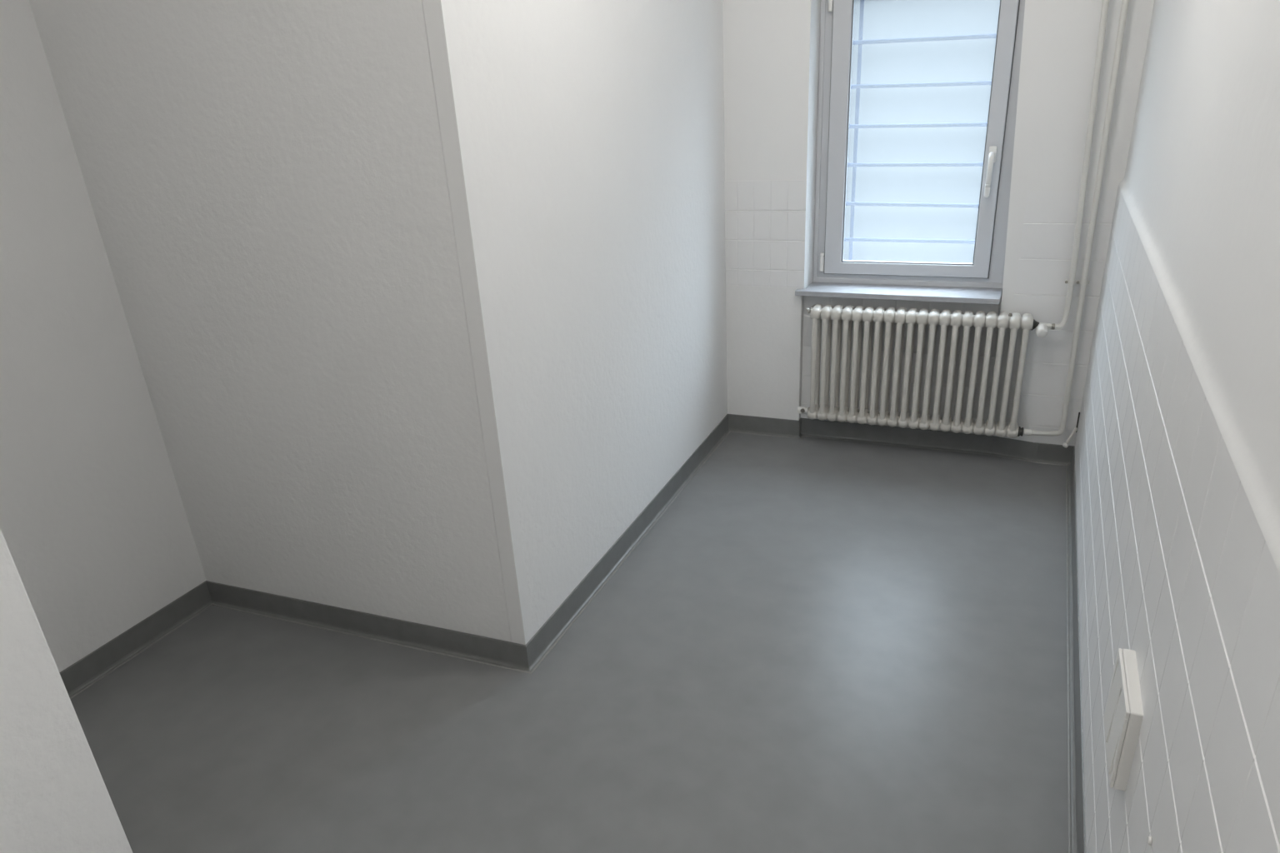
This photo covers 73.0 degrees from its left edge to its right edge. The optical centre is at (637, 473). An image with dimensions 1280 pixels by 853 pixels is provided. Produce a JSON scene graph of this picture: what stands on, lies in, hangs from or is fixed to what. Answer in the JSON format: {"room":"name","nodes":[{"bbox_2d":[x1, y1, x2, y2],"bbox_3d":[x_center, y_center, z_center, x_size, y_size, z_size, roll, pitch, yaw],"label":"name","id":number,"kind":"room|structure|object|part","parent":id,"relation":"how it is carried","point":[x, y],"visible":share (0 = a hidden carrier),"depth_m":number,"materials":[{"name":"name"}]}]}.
{"room":"empty utility room","nodes":[
{"label":"empty utility room","id":0,"kind":"room"},
{"bbox_2d":[0,528,132,852],"bbox_3d":[-1.922,0.097,0.790,1.412,2.800,1.600,7,27,22],"label":"wall","id":1,"kind":"structure","parent":0,"point":[55,797],"depth_m":1.38,"materials":[{"name":"paint"}]},
{"bbox_2d":[0,0,205,672],"bbox_3d":[-1.982,-0.548,2.212,0.120,2.800,1.426,7,27,22],"label":"wall","id":2,"kind":"structure","parent":0,"point":[95,527],"depth_m":2.68,"materials":[{"name":"paint"}]},
{"bbox_2d":[29,0,510,642],"bbox_3d":[-1.145,-0.759,2.564,1.506,2.800,0.155,7,26,21],"label":"wall","id":3,"kind":"structure","parent":0,"point":[265,181],"depth_m":2.53,"materials":[{"name":"paint"}]},
{"bbox_2d":[70,431,1068,852],"bbox_3d":[-0.358,0.829,2.429,3.650,0.060,5.750,7,27,22],"label":"floor","id":4,"kind":"structure","parent":0,"point":[818,645],"depth_m":2.63,"materials":[{"name":"grey plastic"}]},
{"bbox_2d":[453,0,727,635],"bbox_3d":[-0.021,-1.151,3.274,0.171,2.800,2.478,7,27,22],"label":"wall","id":5,"kind":"structure","parent":0,"point":[597,127],"depth_m":2.93,"materials":[{"name":"paint"}]},
{"bbox_2d":[59,414,730,699],"bbox_3d":[-0.793,0.334,3.391,1.379,0.092,3.400,7,27,22],"label":"baseboard","id":6,"kind":"structure","parent":5,"relation":"attached to","point":[526,658],"depth_m":3.03,"materials":[{"name":"plastic"}]},
{"bbox_2d":[421,0,533,644],"bbox_3d":[-0.444,-0.656,2.244,0.056,2.800,0.054,7,27,22],"label":"trim","id":7,"kind":"structure","parent":5,"relation":"attached to","point":[439,16],"depth_m":2.31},
{"bbox_2d":[722,0,1154,445],"bbox_3d":[1.259,-1.469,3.801,2.050,2.800,0.348,7,27,22],"label":"wall","id":8,"kind":"structure","parent":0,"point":[771,47],"depth_m":3.79,"materials":[{"name":"paint"}]},
{"bbox_2d":[728,414,1074,465],"bbox_3d":[1.229,-0.177,4.243,1.637,0.092,0.062,7,27,22],"label":"baseboard","id":9,"kind":"structure","parent":8,"relation":"attached to","point":[1046,453],"depth_m":4.24,"materials":[{"name":"plastic"}]},
{"bbox_2d":[795,0,1024,304],"bbox_3d":[1.174,-1.455,3.739,0.911,1.364,0.279,7,27,22],"label":"window","id":10,"kind":"structure","parent":8,"relation":"attached to","point":[981,282],"depth_m":3.87,"materials":[{"name":"white plastic"}]},
{"bbox_3d":[1.195,-0.836,3.995,0.901,0.024,0.224,7,27,22],"label":"sill","id":11,"kind":"part","parent":10,"relation":"part of","materials":[{"name":"paint"}]},
{"bbox_3d":[1.503,-1.274,3.694,0.025,0.182,0.052,7,27,22],"label":"lever","id":12,"kind":"part","parent":10,"relation":"part of","materials":[{"name":"white plastic"}]},
{"bbox_3d":[1.512,-1.358,3.685,0.030,0.066,0.013,7,27,22],"label":"handle","id":13,"kind":"part","parent":10,"relation":"part of","materials":[{"name":"white plastic"}]},
{"bbox_2d":[844,0,996,260],"bbox_3d":[1.255,-1.524,3.876,0.845,1.342,0.042,7,27,22],"label":"window grille","id":14,"kind":"object","parent":8,"relation":"attached to","point":[860,42],"visible":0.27,"depth_m":3.89,"materials":[{"name":"white metal"}]},
{"bbox_3d":[1.006,-1.567,3.978,0.016,1.320,0.006,7,27,22],"label":"post","id":15,"kind":"part","parent":14,"relation":"part of","materials":[{"name":"white metal"}]},
{"bbox_2d":[797,304,1054,438],"bbox_3d":[1.296,-0.488,3.998,1.091,0.565,0.191,8,27,23],"label":"radiator","id":16,"kind":"object","parent":8,"relation":"attached to","point":[832,412],"visible":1,"depth_m":3.95,"materials":[{"name":"metal"}]},
{"bbox_3d":[1.708,-0.601,3.654,0.047,0.053,0.052,7,27,22],"label":"knob","id":17,"kind":"part","parent":16,"relation":"part of","materials":[{"name":"white plastic"}]},
{"bbox_2d":[1023,0,1129,436],"bbox_3d":[1.746,-1.370,3.330,0.170,2.645,0.041,3,25,15],"label":"pipe","id":18,"kind":"object","parent":16,"relation":"attached to","point":[1124,7],"visible":1,"depth_m":3.47,"materials":[{"name":"white metal"}]},
{"bbox_2d":[1055,0,1109,329],"bbox_3d":[1.726,-1.594,3.231,0.081,2.154,0.050,7,27,22],"label":"pipe","id":19,"kind":"object","parent":16,"relation":"attached to","point":[1105,4],"visible":1,"depth_m":3.39,"materials":[{"name":"white metal"}]},
{"bbox_2d":[1065,280,1089,284],"bbox_3d":[1.833,-0.801,3.607,0.092,0.014,0.075,7,27,22],"label":"clip","id":20,"kind":"object","parent":8,"relation":"attached to","point":[1078,282],"visible":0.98,"depth_m":3.58,"materials":[{"name":"metal"}]},
{"bbox_2d":[1075,0,1279,852],"bbox_3d":[1.078,-0.344,1.358,0.376,2.800,5.440,7,27,22],"label":"wall","id":21,"kind":"structure","parent":0,"point":[1177,442],"depth_m":1.44,"materials":[{"name":"tile"}]},
{"bbox_2d":[1062,427,1077,448],"bbox_3d":[1.936,-0.160,3.873,0.065,0.091,0.024,-13,26,-20],"label":"pipe stub","id":22,"kind":"object","parent":21,"relation":"attached to","point":[1065,445],"visible":1,"depth_m":3.87,"materials":[{"name":"white metal"}]},
{"bbox_2d":[1065,445,1085,852],"bbox_3d":[0.957,0.916,1.881,0.023,0.092,5.001,8,27,23],"label":"baseboard","id":23,"kind":"structure","parent":21,"relation":"attached to","point":[1077,827],"depth_m":2.52,"materials":[{"name":"plastic"}]},
{"bbox_2d":[1075,412,1079,432],"bbox_3d":[1.967,-0.227,3.861,0.005,0.095,0.007,-18,28,-30],"label":"trim","id":24,"kind":"structure","parent":21,"relation":"attached to","point":[1078,412],"depth_m":3.86,"materials":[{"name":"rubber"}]},
{"bbox_2d":[1103,648,1143,791],"bbox_3d":[0.898,0.453,1.604,0.032,0.174,0.197,7,27,22],"label":"switch box","id":25,"kind":"object","parent":21,"relation":"attached to","point":[1123,716],"visible":1,"depth_m":1.55,"materials":[{"name":"white plastic"}]},
{"bbox_2d":[1147,836,1152,845],"bbox_3d":[0.763,0.548,1.289,0.004,0.013,0.013,7,27,22],"label":"plug","id":26,"kind":"object","parent":21,"relation":"attached to","point":[1149,838],"visible":1,"depth_m":1.28,"materials":[{"name":"white plastic"}]}
]}

